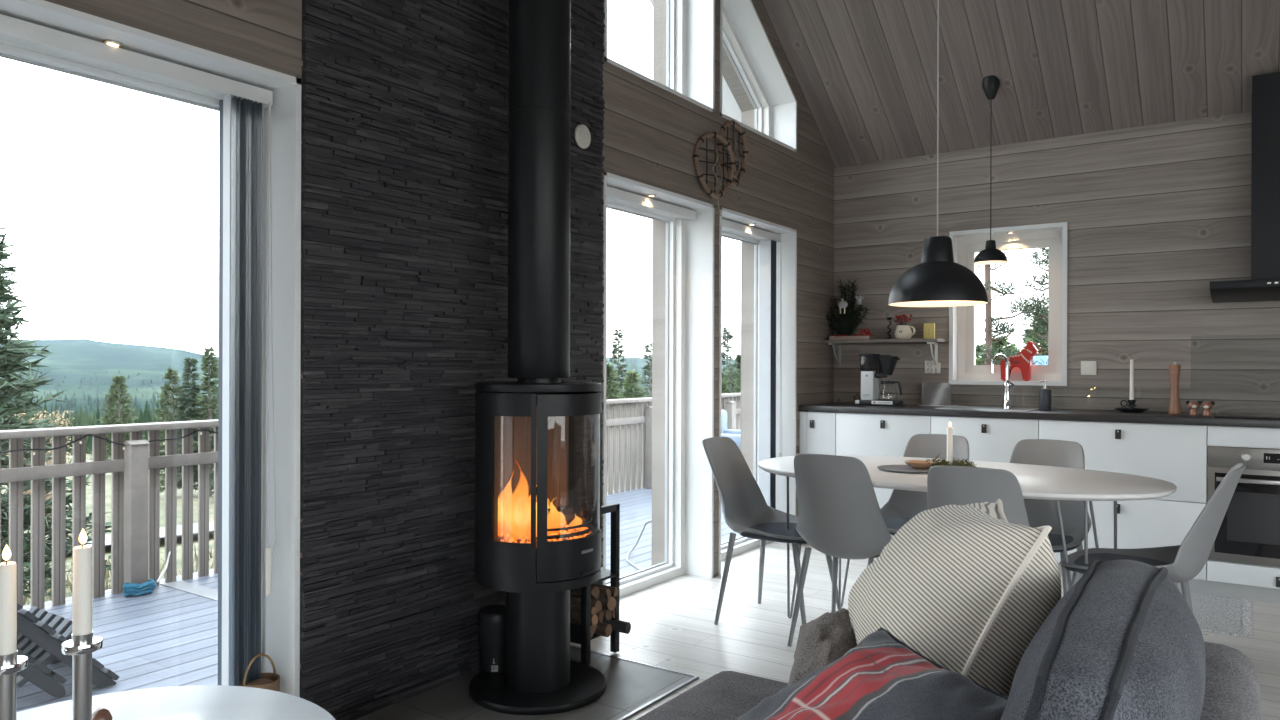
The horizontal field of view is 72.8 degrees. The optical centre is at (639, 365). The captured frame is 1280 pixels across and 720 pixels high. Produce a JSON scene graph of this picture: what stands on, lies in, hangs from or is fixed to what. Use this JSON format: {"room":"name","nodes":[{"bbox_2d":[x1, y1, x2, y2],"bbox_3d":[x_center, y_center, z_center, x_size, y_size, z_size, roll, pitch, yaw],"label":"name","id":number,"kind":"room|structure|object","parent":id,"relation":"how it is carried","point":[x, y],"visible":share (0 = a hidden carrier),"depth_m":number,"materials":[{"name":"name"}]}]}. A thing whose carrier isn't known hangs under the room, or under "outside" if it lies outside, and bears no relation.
{"room":"cabin living room","nodes":[
{"label":"cabin living room","id":0,"kind":"room"},
{"bbox_2d":[160,580,217,600],"bbox_3d":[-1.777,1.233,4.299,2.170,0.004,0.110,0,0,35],"label":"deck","id":1,"kind":"structure","parent":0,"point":[198,590],"depth_m":4.75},
{"bbox_2d":[16,485,739,711],"bbox_3d":[-1.117,1.257,5.350,2.290,0.040,13.500,0,0,35],"label":"deck","id":2,"kind":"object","parent":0,"point":[165,637],"depth_m":4.05,"materials":[{"name":"wood"}]},
{"bbox_2d":[17,603,118,697],"bbox_3d":[-2.373,1.010,3.287,0.510,0.524,0.535,0,0,35],"label":"deck chair","id":3,"kind":"object","parent":2,"relation":"on","point":[41,634],"visible":0.58,"depth_m":3.20,"materials":[{"name":"grey wood"}]},
{"bbox_2d":[123,551,170,596],"bbox_3d":[-2.664,1.132,4.697,0.098,0.203,0.260,0,0,35],"label":"bundle","id":4,"kind":"object","parent":2,"relation":"on","point":[135,589],"visible":1,"depth_m":4.63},
{"bbox_2d":[0,393,740,608],"bbox_3d":[-1.079,0.832,7.101,0.165,1.010,9.413,0,0,35],"label":"deck railing","id":5,"kind":"object","parent":2,"relation":"on","point":[134,470],"visible":0.2,"depth_m":4.68,"materials":[{"name":"wood"}]},
{"bbox_2d":[0,434,125,454],"bbox_3d":[-2.929,0.405,4.423,0.015,0.092,0.570,0,0,35],"label":"string lights","id":6,"kind":"object","parent":5,"relation":"hanging from","point":[105,440],"depth_m":4.43,"materials":[{"name":"black metal"}]},
{"bbox_2d":[721,410,740,450],"bbox_3d":[0.883,0.853,8.650,0.650,0.780,0.640,0,0,35],"label":"armchair","id":7,"kind":"object","parent":2,"relation":"on","point":[735,435],"visible":0.06,"depth_m":8.88,"materials":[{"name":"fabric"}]},
{"bbox_2d":[45,0,833,668],"bbox_3d":[-0.779,-1.321,3.473,0.400,5.197,7.032,0,0,35],"label":"wall","id":8,"kind":"structure","parent":0,"point":[652,133],"depth_m":4.68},
{"bbox_2d":[0,14,275,685],"bbox_3d":[-1.450,0.123,2.368,0.104,1.985,0.945,0,0,35],"label":"sliding door frame","id":9,"kind":"structure","parent":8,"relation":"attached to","point":[241,106],"depth_m":2.67,"materials":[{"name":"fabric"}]},
{"bbox_2d":[0,0,300,696],"bbox_3d":[-1.518,0.139,2.416,0.406,2.073,1.009,0,0,35],"label":"window frame","id":10,"kind":"structure","parent":8,"relation":"in","point":[280,610],"depth_m":2.71,"materials":[{"name":"white paint"}]},
{"bbox_2d":[300,0,604,719],"bbox_3d":[-0.609,-1.307,3.343,0.028,4.970,1.536,0,0,35],"label":"cladding","id":11,"kind":"object","parent":8,"relation":"attached to","point":[405,106],"depth_m":3.04,"materials":[{"name":"stone"}]},
{"bbox_2d":[575,124,590,148],"bbox_3d":[-0.249,-1.011,3.829,0.015,0.106,0.106,0,0,35],"label":"air vent","id":12,"kind":"object","parent":8,"relation":"attached to","point":[582,134],"visible":1,"depth_m":3.82,"materials":[{"name":"plastic"}]},
{"bbox_2d":[607,186,695,219],"bbox_3d":[0.015,0.128,4.486,0.082,1.985,0.955,0,0,35],"label":"vertical blind","id":13,"kind":"object","parent":8,"relation":"attached to","point":[613,194],"visible":0.16,"depth_m":4.49,"materials":[{"name":"fabric"}]},
{"bbox_2d":[602,171,713,597],"bbox_3d":[-0.044,0.143,4.527,0.406,2.073,1.009,0,0,35],"label":"door","id":14,"kind":"structure","parent":8,"relation":"in","point":[683,250],"depth_m":4.88,"materials":[{"name":"white paint"}]},
{"bbox_2d":[604,0,714,112],"bbox_3d":[-0.037,-2.282,4.527,0.406,1.754,1.009,0,0,35],"label":"window","id":15,"kind":"structure","parent":8,"relation":"in","point":[683,30],"depth_m":4.88,"materials":[{"name":"white paint"}]},
{"bbox_2d":[650,0,740,121],"bbox_3d":[-1.059,-2.490,3.671,0.290,2.979,8.232,0,0,35],"label":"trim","id":16,"kind":"structure","parent":8,"relation":"attached to","point":[730,107],"depth_m":6.04,"materials":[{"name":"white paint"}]},
{"bbox_2d":[693,132,735,215],"bbox_3d":[0.406,-1.044,4.736,0.314,0.462,0.057,0,0,-41],"label":"snowshoe","id":17,"kind":"object","parent":8,"relation":"hanging from","point":[714,135],"visible":1,"depth_m":4.73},
{"bbox_2d":[717,120,748,186],"bbox_3d":[0.530,-1.211,4.961,0.057,0.377,0.286,0,0,41],"label":"snowshoe","id":18,"kind":"object","parent":8,"relation":"hanging from","point":[727,124],"visible":0.83,"depth_m":4.97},
{"bbox_2d":[722,219,781,508],"bbox_3d":[0.641,0.129,5.363,0.104,1.985,0.960,0,0,35],"label":"door frame","id":19,"kind":"structure","parent":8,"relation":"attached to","point":[768,240],"depth_m":5.62,"materials":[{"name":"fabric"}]},
{"bbox_2d":[718,207,796,574],"bbox_3d":[0.573,0.145,5.411,0.406,2.073,1.013,0,0,35],"label":"door","id":20,"kind":"structure","parent":8,"relation":"in","point":[785,443],"depth_m":5.75,"materials":[{"name":"white paint"}]},
{"bbox_2d":[720,0,796,151],"bbox_3d":[0.579,-1.915,5.411,0.406,1.023,1.013,0,0,35],"label":"window","id":21,"kind":"structure","parent":8,"relation":"in","point":[750,67],"depth_m":5.59,"materials":[{"name":"white paint"}]},
{"bbox_2d":[352,542,1279,719],"bbox_3d":[1.604,1.242,1.805,6.230,0.126,7.432,0,0,35],"label":"floor","id":22,"kind":"structure","parent":0,"point":[673,627],"depth_m":3.72,"materials":[{"name":"wood"}]},
{"bbox_2d":[16,685,335,719],"bbox_3d":[-0.979,0.954,1.554,0.852,0.453,0.852,0,0,35],"label":"coffee table","id":23,"kind":"object","parent":22,"relation":"on","point":[192,702],"visible":0.93,"depth_m":1.85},
{"bbox_2d":[0,650,27,719],"bbox_3d":[-0.920,0.572,1.258,0.084,0.310,0.084,0,0,35],"label":"candlestick","id":24,"kind":"object","parent":23,"relation":"on","point":[10,664],"visible":0.98,"depth_m":1.25,"materials":[{"name":"metal"}]},
{"bbox_2d":[0,544,16,654],"bbox_3d":[-0.919,0.341,1.258,0.026,0.164,0.026,0,0,35],"label":"candle","id":25,"kind":"object","parent":24,"relation":"on","point":[8,570],"visible":0.99,"depth_m":1.25,"materials":[{"name":"wax"}]},
{"bbox_2d":[0,650,17,663],"bbox_3d":[-0.919,0.428,1.258,0.028,0.024,0.028,0,0,35],"label":"cup","id":26,"kind":"object","parent":24,"relation":"on","point":[12,658],"depth_m":1.25,"materials":[{"name":"metal"}]},
{"bbox_2d":[61,631,102,719],"bbox_3d":[-0.837,0.564,1.302,0.084,0.326,0.084,0,0,35],"label":"candlestick","id":27,"kind":"object","parent":23,"relation":"on","point":[81,647],"visible":0.97,"depth_m":1.29,"materials":[{"name":"metal"}]},
{"bbox_2d":[72,529,91,635],"bbox_3d":[-0.836,0.327,1.302,0.026,0.164,0.026,0,0,35],"label":"candle","id":28,"kind":"object","parent":27,"relation":"on","point":[82,555],"visible":0.98,"depth_m":1.29,"materials":[{"name":"wax"}]},
{"bbox_2d":[71,631,92,643],"bbox_3d":[-0.837,0.414,1.302,0.028,0.024,0.028,0,0,35],"label":"cup","id":29,"kind":"object","parent":27,"relation":"on","point":[88,638],"depth_m":1.29,"materials":[{"name":"metal"}]},
{"bbox_2d":[239,653,279,691],"bbox_3d":[-1.177,1.035,2.686,0.116,0.283,0.116,0,0,35],"label":"basket","id":30,"kind":"object","parent":22,"relation":"on","point":[269,681],"visible":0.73,"depth_m":2.67,"materials":[{"name":"wicker"}]},
{"bbox_2d":[478,605,505,671],"bbox_3d":[-0.547,1.048,3.300,0.138,0.248,0.138,0,0,35],"label":"can","id":31,"kind":"object","parent":22,"relation":"on","point":[492,619],"visible":0.87,"depth_m":3.24,"materials":[{"name":"black metal"}]},
{"bbox_2d":[469,0,605,714],"bbox_3d":[-0.363,-1.263,3.149,0.493,4.872,0.493,0,0,-35],"label":"wood stove","id":32,"kind":"object","parent":22,"relation":"on","point":[531,544],"visible":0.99,"depth_m":3.04,"materials":[{"name":"metal"}]},
{"bbox_2d":[570,503,619,664],"bbox_3d":[-0.278,0.870,3.565,0.323,0.606,0.220,0,0,35],"label":"rack","id":33,"kind":"object","parent":22,"relation":"on","point":[579,634],"visible":0.45,"depth_m":3.49,"materials":[{"name":"black metal"}]},
{"bbox_2d":[570,623,599,645],"bbox_3d":[-0.268,1.057,3.557,0.295,0.075,0.220,0,0,35],"label":"firewood rack","id":34,"kind":"object","parent":33,"relation":"attached to","point":[579,634],"depth_m":3.40,"materials":[{"name":"black metal"}]},
{"bbox_2d":[591,567,619,584],"bbox_3d":[-0.275,0.839,3.562,0.315,0.044,0.216,0,0,35],"label":"tray","id":35,"kind":"object","parent":33,"relation":"on","point":[613,574],"depth_m":3.54,"materials":[{"name":"black metal"}]},
{"bbox_2d":[602,619,630,633],"bbox_3d":[-0.154,1.063,3.584,0.260,0.048,0.039,0,0,35],"label":"log","id":36,"kind":"object","parent":33,"relation":"on","point":[617,625],"visible":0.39,"depth_m":3.52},
{"bbox_2d":[570,645,698,719],"bbox_3d":[-0.401,1.175,3.028,0.742,0.008,1.112,0,0,35],"label":"trim","id":37,"kind":"structure","parent":22,"relation":"on","point":[695,677],"depth_m":3.18,"materials":[{"name":"metal"}]},
{"bbox_2d":[702,437,841,624],"bbox_3d":[0.590,0.767,4.044,0.595,0.833,0.447,0,0,35],"label":"dining chair","id":38,"kind":"object","parent":22,"relation":"on","point":[744,505],"visible":0.71,"depth_m":4.19,"materials":[{"name":"grey plastic"}]},
{"bbox_2d":[740,522,807,543],"bbox_3d":[0.667,0.769,3.990,0.380,0.032,0.390,0,0,35],"label":"seat pad","id":39,"kind":"object","parent":38,"relation":"on","point":[778,528],"visible":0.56,"depth_m":3.93,"materials":[{"name":"fabric"}]},
{"bbox_2d":[800,411,836,454],"bbox_3d":[1.323,0.705,5.920,0.252,0.798,0.602,0,0,35],"label":"base cabinet","id":40,"kind":"object","parent":22,"relation":"on","point":[821,426],"depth_m":5.68,"materials":[{"name":"paint"}]},
{"bbox_2d":[787,454,891,646],"bbox_3d":[0.890,0.768,3.647,0.447,0.833,0.595,0,0,35],"label":"dining chair","id":41,"kind":"object","parent":22,"relation":"on","point":[840,515],"visible":0.93,"depth_m":3.46,"materials":[{"name":"grey paint"}]},
{"bbox_2d":[836,413,930,536],"bbox_3d":[1.676,0.706,5.673,0.607,0.798,0.602,0,0,35],"label":"base cabinet","id":42,"kind":"object","parent":22,"relation":"on","point":[856,433],"visible":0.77,"depth_m":5.45,"materials":[{"name":"paint"}]},
{"bbox_2d":[799,402,1279,427],"bbox_3d":[2.709,0.289,4.955,3.628,0.039,0.599,0,0,35],"label":"countertop","id":43,"kind":"structure","parent":42,"relation":"on","point":[1151,417],"depth_m":4.94,"materials":[{"name":"stone"}]},
{"bbox_2d":[854,354,905,405],"bbox_3d":[1.575,0.095,5.758,0.349,0.344,0.173,0,0,35],"label":"coffee maker","id":44,"kind":"object","parent":43,"relation":"on","point":[873,367],"visible":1,"depth_m":5.72,"materials":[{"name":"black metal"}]},
{"bbox_2d":[875,355,899,377],"bbox_3d":[1.634,0.010,5.713,0.162,0.150,0.136,0,0,35],"label":"basket","id":45,"kind":"object","parent":44,"relation":"on","point":[885,365],"depth_m":5.68,"materials":[{"name":"black plastic"}]},
{"bbox_2d":[917,383,950,405],"bbox_3d":[1.957,0.192,5.713,0.250,0.152,0.050,0,0,35],"label":"serving tray","id":46,"kind":"object","parent":43,"relation":"on","point":[933,394],"visible":0.99,"depth_m":5.71,"materials":[{"name":"metal"}]},
{"bbox_2d":[935,406,1038,411],"bbox_3d":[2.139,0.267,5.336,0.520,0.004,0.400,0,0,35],"label":"sink","id":47,"kind":"object","parent":43,"relation":"in","point":[949,407],"visible":0.91,"depth_m":5.35,"materials":[{"name":"metal"}]},
{"bbox_2d":[991,354,1013,408],"bbox_3d":[2.241,0.098,5.341,0.159,0.340,0.079,0,0,-33],"label":"faucet","id":48,"kind":"object","parent":43,"relation":"on","point":[1007,384],"visible":1,"depth_m":5.37,"materials":[{"name":"silver metal"}]},
{"bbox_2d":[1039,380,1050,409],"bbox_3d":[2.431,0.180,5.205,0.068,0.178,0.068,0,0,35],"label":"soap dispenser","id":49,"kind":"object","parent":43,"relation":"on","point":[1044,394],"visible":0.97,"depth_m":5.18,"materials":[{"name":"plastic"}]},
{"bbox_2d":[1115,400,1148,412],"bbox_3d":[2.833,0.234,4.998,0.176,0.072,0.176,0,0,35],"label":"chamberstick","id":50,"kind":"object","parent":43,"relation":"on","point":[1131,405],"visible":0.99,"depth_m":4.98,"materials":[{"name":"black metal"}]},
{"bbox_2d":[1168,362,1181,413],"bbox_3d":[2.975,0.127,4.825,0.066,0.288,0.066,0,0,35],"label":"pepper mill","id":51,"kind":"object","parent":43,"relation":"on","point":[1174,407],"visible":1,"depth_m":4.81,"materials":[{"name":"brown wood"}]},
{"bbox_2d":[1215,412,1279,419],"bbox_3d":[3.334,0.268,4.532,0.540,0.006,0.510,0,0,35],"label":"cooktop","id":52,"kind":"object","parent":43,"relation":"in","point":[1219,414],"visible":1,"depth_m":4.57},
{"bbox_2d":[867,434,968,565],"bbox_3d":[1.372,0.769,4.204,0.447,0.833,0.595,0,0,35],"label":"dining chair","id":53,"kind":"object","parent":22,"relation":"on","point":[901,503],"visible":0.42,"depth_m":4.40,"materials":[{"name":"grey paint"}]},
{"bbox_2d":[884,518,909,534],"bbox_3d":[1.318,0.771,4.127,0.390,0.032,0.380,0,0,35],"label":"seat pad","id":54,"kind":"object","parent":53,"relation":"on","point":[893,523],"visible":0.2,"depth_m":4.17,"materials":[{"name":"fabric"}]},
{"bbox_2d":[636,642,1260,719],"bbox_3d":[0.143,0.848,1.142,1.112,0.665,1.940,0,0,35],"label":"sofa","id":55,"kind":"object","parent":22,"relation":"on","point":[1232,687],"visible":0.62,"depth_m":1.82,"materials":[{"name":"grey fabric"}]},
{"bbox_2d":[636,671,787,719],"bbox_3d":[0.061,0.807,1.166,0.950,0.147,1.865,0,0,35],"label":"seat cushion","id":56,"kind":"object","parent":55,"relation":"on","point":[726,695],"depth_m":1.94,"materials":[{"name":"grey fabric"}]},
{"bbox_2d":[788,608,856,685],"bbox_3d":[0.414,0.643,1.887,0.163,0.216,0.352,0,0,25],"label":"pillow","id":57,"kind":"object","parent":55,"relation":"on","point":[823,640],"visible":0.33,"depth_m":1.83,"materials":[{"name":"fabric"}]},
{"bbox_2d":[736,627,1007,719],"bbox_3d":[0.326,0.615,1.424,0.404,0.256,0.421,0,0,-20],"label":"pillow","id":58,"kind":"object","parent":55,"relation":"on","point":[882,677],"visible":0.94,"depth_m":1.39,"materials":[{"name":"fabric"}]},
{"bbox_2d":[848,499,1060,696],"bbox_3d":[0.642,0.517,1.783,0.386,0.461,0.514,0,0,2],"label":"striped pillow","id":59,"kind":"object","parent":55,"relation":"on","point":[968,588],"visible":0.74,"depth_m":1.61,"materials":[{"name":"fabric"}]},
{"bbox_2d":[1001,559,1205,719],"bbox_3d":[0.725,0.565,1.386,0.307,0.422,0.802,0,0,35],"label":"cushion","id":60,"kind":"object","parent":55,"relation":"on","point":[1124,642],"visible":1,"depth_m":1.18,"materials":[{"name":"fabric"}]},
{"bbox_2d":[758,455,1176,617],"bbox_3d":[1.312,0.818,3.717,1.680,0.731,1.000,0,0,35],"label":"dining table","id":61,"kind":"object","parent":22,"relation":"on","point":[1041,482],"visible":0.63,"depth_m":3.45,"materials":[{"name":"laminate"}]},
{"bbox_2d":[877,465,928,472],"bbox_3d":[1.152,0.447,3.732,0.256,0.010,0.256,0,0,35],"label":"plate","id":62,"kind":"object","parent":61,"relation":"on","point":[891,468],"visible":0.65,"depth_m":3.72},
{"bbox_2d":[926,454,975,468],"bbox_3d":[1.345,0.422,3.777,0.221,0.070,0.221,0,0,35],"label":"wreath","id":63,"kind":"object","parent":61,"relation":"on","point":[957,462],"visible":0.62,"depth_m":3.75,"materials":[{"name":"green plant"}]},
{"bbox_2d":[947,422,952,465],"bbox_3d":[1.349,0.344,3.777,0.026,0.200,0.026,0,0,35],"label":"candle","id":64,"kind":"object","parent":63,"relation":"on","point":[949,430],"visible":0.89,"depth_m":3.77,"materials":[{"name":"wax"}]},
{"bbox_2d":[927,465,1029,526],"bbox_3d":[1.299,0.769,3.258,0.447,0.833,0.595,0,0,33],"label":"dining chair","id":65,"kind":"object","parent":22,"relation":"on","point":[946,485],"visible":0.36,"depth_m":3.02,"materials":[{"name":"grey paint"}]},
{"bbox_2d":[931,416,1038,462],"bbox_3d":[2.174,0.707,5.326,0.604,0.798,0.602,0,0,35],"label":"base cabinet","id":66,"kind":"object","parent":22,"relation":"on","point":[989,439],"visible":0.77,"depth_m":5.07,"materials":[{"name":"paint"}]},
{"bbox_2d":[1010,439,1091,594],"bbox_3d":[1.782,0.770,3.906,0.447,0.833,0.595,0,0,37],"label":"dining chair","id":67,"kind":"object","parent":22,"relation":"on","point":[1046,452],"visible":0.44,"depth_m":4.05,"materials":[{"name":"grey paint"}]},
{"bbox_2d":[1048,534,1080,552],"bbox_3d":[1.726,0.772,3.831,0.390,0.032,0.380,0,0,37],"label":"seat pad","id":68,"kind":"object","parent":67,"relation":"on","point":[1055,539],"visible":0.23,"depth_m":3.74,"materials":[{"name":"fabric"}]},
{"bbox_2d":[1039,420,1206,579],"bbox_3d":[2.750,0.709,4.924,0.800,0.798,0.602,0,0,35],"label":"base cabinet","id":69,"kind":"object","parent":22,"relation":"on","point":[1176,454],"visible":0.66,"depth_m":4.62,"materials":[{"name":"paint"}]},
{"bbox_2d":[1060,463,1245,612],"bbox_3d":[1.917,0.771,3.267,0.595,0.833,0.447,0,0,37],"label":"dining chair","id":70,"kind":"object","parent":22,"relation":"on","point":[1187,559],"visible":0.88,"depth_m":3.07,"materials":[{"name":"grey paint"}]},
{"bbox_2d":[1064,553,1170,573],"bbox_3d":[1.842,0.772,3.323,0.380,0.032,0.390,0,0,37],"label":"seat pad","id":71,"kind":"object","parent":70,"relation":"on","point":[1103,557],"visible":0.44,"depth_m":3.39,"materials":[{"name":"fabric"}]},
{"bbox_2d":[1057,562,1279,603],"bbox_3d":[2.574,1.147,4.765,3.628,0.080,0.015,0,0,35],"label":"plinth","id":72,"kind":"object","parent":22,"relation":"on","point":[1255,593],"visible":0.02,"depth_m":4.44,"materials":[{"name":"wood"}]},
{"bbox_2d":[1180,591,1252,637],"bbox_3d":[2.603,1.183,4.254,0.656,0.012,0.732,0,0,35],"label":"rug","id":73,"kind":"object","parent":22,"relation":"on","point":[1213,613],"visible":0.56,"depth_m":4.11,"materials":[{"name":"carpet"}]},
{"bbox_2d":[1207,426,1279,588],"bbox_3d":[3.318,0.711,4.511,0.602,0.798,0.629,0,0,35],"label":"oven","id":74,"kind":"object","parent":22,"relation":"on","point":[1245,550],"visible":0.94,"depth_m":4.36,"materials":[{"name":"paint"}]},
{"bbox_2d":[760,0,1279,167],"bbox_3d":[2.679,-2.646,3.328,6.230,2.727,3.716,0,0,35],"label":"ceiling","id":75,"kind":"structure","parent":0,"point":[864,72],"depth_m":5.10,"materials":[{"name":"wood"}]},
{"bbox_2d":[888,0,987,306],"bbox_3d":[1.286,-1.578,3.740,0.406,2.627,0.406,0,0,35],"label":"pendant lamp","id":76,"kind":"object","parent":75,"relation":"hanging from","point":[938,281],"visible":1,"depth_m":3.63,"materials":[{"name":"black metal"}]},
{"bbox_2d":[974,75,1007,263],"bbox_3d":[2.117,-1.176,5.232,0.188,1.113,0.188,0,0,35],"label":"pendant lamp","id":77,"kind":"object","parent":75,"relation":"hanging from","point":[990,254],"visible":1,"depth_m":5.20,"materials":[{"name":"black metal"}]},
{"bbox_2d":[834,111,1279,413],"bbox_3d":[3.683,-0.112,4.778,6.230,2.806,0.220,0,0,35],"label":"wall","id":78,"kind":"structure","parent":0,"point":[1155,214],"depth_m":5.24,"materials":[{"name":"wood"}]},
{"bbox_2d":[822,338,945,367],"bbox_3d":[1.659,-0.080,5.924,0.791,0.190,0.215,0,0,35],"label":"wall shelf","id":79,"kind":"object","parent":78,"relation":"attached to","point":[930,341],"visible":1,"depth_m":5.83,"materials":[{"name":"wood"}]},
{"bbox_2d":[826,278,870,335],"bbox_3d":[1.446,-0.399,6.070,0.260,0.452,0.350,0,0,-33],"label":"bunch","id":80,"kind":"object","parent":79,"relation":"on","point":[848,321],"visible":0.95,"depth_m":6.03,"materials":[{"name":"plant"}]},
{"bbox_2d":[829,328,874,339],"bbox_3d":[1.467,-0.214,6.007,0.291,0.076,0.100,0,0,35],"label":"wooden tray","id":81,"kind":"object","parent":79,"relation":"on","point":[866,332],"visible":1,"depth_m":5.95,"materials":[{"name":"brown wood"}]},
{"bbox_2d":[894,325,914,338],"bbox_3d":[1.769,-0.221,5.827,0.116,0.092,0.116,0,0,-10],"label":"pitcher","id":82,"kind":"object","parent":79,"relation":"on","point":[902,331],"visible":0.94,"depth_m":5.78,"materials":[{"name":"beige ceramic"}]},
{"bbox_2d":[949,222,1067,385],"bbox_3d":[2.398,-0.380,5.638,0.712,1.014,0.182,0,0,35],"label":"window","id":83,"kind":"structure","parent":78,"relation":"in","point":[963,369],"depth_m":5.63,"materials":[{"name":"white paint"}]},
{"bbox_2d":[1000,341,1037,380],"bbox_3d":[2.437,-0.026,5.574,0.221,0.253,0.073,0,0,35],"label":"horse","id":84,"kind":"object","parent":83,"relation":"on","point":[1023,359],"visible":0.98,"depth_m":5.53},
{"bbox_2d":[1081,361,1096,374],"bbox_3d":[2.738,0.017,5.294,0.085,0.085,0.014,0,0,35],"label":"light switch","id":85,"kind":"object","parent":78,"relation":"attached to","point":[1087,367],"visible":1,"depth_m":5.29,"materials":[{"name":"plastic"}]},
{"bbox_2d":[1210,72,1279,302],"bbox_3d":[3.371,-0.949,4.572,0.600,1.188,0.477,0,0,35],"label":"extractor hood","id":86,"kind":"object","parent":78,"relation":"attached to","point":[1264,284],"visible":0.99,"depth_m":4.59,"materials":[{"name":"black metal"}]},
{"label":"outside","id":87,"kind":"structure","parent":0,"visible":0},
{"bbox_2d":[0,339,739,415],"bbox_3d":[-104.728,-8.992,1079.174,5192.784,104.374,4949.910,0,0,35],"label":"hills","id":88,"kind":"structure","parent":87,"point":[151,362],"depth_m":1379.80,"materials":[{"name":"plant"}]},
{"bbox_2d":[1,367,731,454],"bbox_3d":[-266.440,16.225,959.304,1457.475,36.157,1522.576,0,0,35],"label":"forest","id":89,"kind":"object","parent":88,"relation":"on","point":[81,419],"visible":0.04,"depth_m":152.56,"materials":[{"name":"plant"}]},
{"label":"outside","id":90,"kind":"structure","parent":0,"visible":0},
{"bbox_2d":[1,435,641,605],"bbox_3d":[-3.826,5.822,39.243,188.829,10.813,179.997,0,0,35],"label":"ground","id":91,"kind":"structure","parent":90,"point":[107,475],"depth_m":22.37,"materials":[{"name":"plant"}]},
{"bbox_2d":[4,410,74,516],"bbox_3d":[-15.269,2.589,22.018,1.565,2.901,1.547,0,0,35],"label":"bush","id":92,"kind":"object","parent":91,"relation":"on","point":[41,414],"visible":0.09,"depth_m":22.08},
{"bbox_2d":[0,205,110,601],"bbox_3d":[-7.660,0.643,9.934,2.853,5.393,2.799,0,0,39],"label":"pine tree","id":93,"kind":"object","parent":91,"relation":"on","point":[11,351],"visible":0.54,"depth_m":10.11,"materials":[{"name":"plant"}]},
{"bbox_2d":[87,375,144,459],"bbox_3d":[-26.970,3.233,44.933,3.086,5.685,3.384,0,0,-40],"label":"spruce tree","id":94,"kind":"object","parent":91,"relation":"on","point":[111,418],"visible":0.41,"depth_m":44.82,"materials":[{"name":"green plant"}]},
{"bbox_2d":[23,524,213,605],"bbox_3d":[-6.917,2.931,13.413,17.803,1.696,15.591,0,0,35],"label":"meadow grass","id":95,"kind":"structure","parent":91,"relation":"on","point":[25,599],"depth_m":12.92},
{"bbox_2d":[147,367,197,492],"bbox_3d":[-16.212,2.404,29.948,1.990,4.848,2.155,0,0,-38],"label":"spruce tree","id":96,"kind":"object","parent":91,"relation":"on","point":[171,374],"visible":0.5,"depth_m":29.81,"materials":[{"name":"green plant"}]},
{"bbox_2d":[175,357,212,491],"bbox_3d":[-15.527,2.210,29.987,1.647,5.206,1.622,0,0,35],"label":"spruce tree","id":97,"kind":"object","parent":91,"relation":"on","point":[193,390],"visible":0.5,"depth_m":29.86,"materials":[{"name":"green plant"}]},
{"bbox_2d":[192,345,218,496],"bbox_3d":[-14.849,2.028,30.109,1.928,5.539,1.898,0,0,35],"label":"spruce tree","id":98,"kind":"object","parent":91,"relation":"on","point":[207,386],"visible":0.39,"depth_m":29.92,"materials":[{"name":"green plant"}]},
{"bbox_2d":[69,467,630,550],"bbox_3d":[-6.876,3.289,21.318,4.135,1.635,35.100,0,0,35],"label":"path","id":99,"kind":"structure","parent":91,"relation":"on","point":[211,523],"depth_m":18.51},
{"bbox_2d":[606,361,619,472],"bbox_3d":[-1.102,2.015,30.041,2.272,4.322,2.294,0,0,35],"label":"spruce tree","id":100,"kind":"object","parent":91,"relation":"on","point":[611,386],"visible":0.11,"depth_m":29.92,"materials":[{"name":"green plant"}]},
{"bbox_2d":[609,328,630,414],"bbox_3d":[-0.739,1.406,32.002,1.452,5.592,1.585,0,0,35],"label":"pine tree","id":101,"kind":"object","parent":91,"relation":"on","point":[615,347],"visible":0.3,"depth_m":31.98,"materials":[{"name":"plant"}]},
{"bbox_2d":[607,367,648,472],"bbox_3d":[-0.178,1.947,28.004,2.157,3.787,2.292,0,0,35],"label":"spruce tree","id":102,"kind":"object","parent":91,"relation":"on","point":[630,387],"visible":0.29,"depth_m":27.86,"materials":[{"name":"green plant"}]},
{"bbox_2d":[639,342,651,397],"bbox_3d":[0.317,1.436,30.003,1.447,4.694,1.555,0,0,35],"label":"pine tree","id":103,"kind":"object","parent":91,"relation":"on","point":[648,369],"visible":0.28,"depth_m":29.96,"materials":[{"name":"plant"}]},
{"bbox_2d":[722,324,734,397],"bbox_3d":[3.020,0.818,29.999,1.533,4.506,1.491,0,0,35],"label":"pine tree","id":104,"kind":"object","parent":91,"relation":"on","point":[727,335],"visible":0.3,"depth_m":29.89,"materials":[{"name":"plant"}]},
{"bbox_2d":[722,367,740,393],"bbox_3d":[2.926,1.479,27.904,2.031,3.006,2.105,0,0,-25],"label":"spruce tree","id":105,"kind":"object","parent":91,"relation":"on","point":[735,379],"visible":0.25,"depth_m":27.86,"materials":[{"name":"green plant"}]},
{"bbox_2d":[976,335,1022,361],"bbox_3d":[9.962,0.167,24.016,2.705,2.174,2.596,0,0,-36],"label":"spruce tree","id":106,"kind":"object","parent":91,"relation":"on","point":[1004,342],"visible":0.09,"depth_m":23.86,"materials":[{"name":"green plant"}]},
{"bbox_2d":[976,250,1047,364],"bbox_3d":[3.748,-1.163,8.823,0.872,5.590,1.106,0,0,24],"label":"pine tree","id":107,"kind":"object","parent":91,"relation":"on","point":[989,321],"visible":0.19,"depth_m":8.95,"materials":[{"name":"green plant"}]},
{"bbox_2d":[1005,248,1048,364],"bbox_3d":[4.192,-1.233,9.113,1.248,5.707,0.910,0,0,-44],"label":"pine tree","id":108,"kind":"object","parent":91,"relation":"on","point":[1038,310],"visible":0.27,"depth_m":9.12,"materials":[{"name":"green plant"}]},
{"bbox_2d":[1020,312,1047,355],"bbox_3d":[7.429,0.207,15.943,1.582,2.687,1.483,0,0,35],"label":"spruce tree","id":109,"kind":"object","parent":91,"relation":"on","point":[1029,339],"visible":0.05,"depth_m":15.94,"materials":[{"name":"green plant"}]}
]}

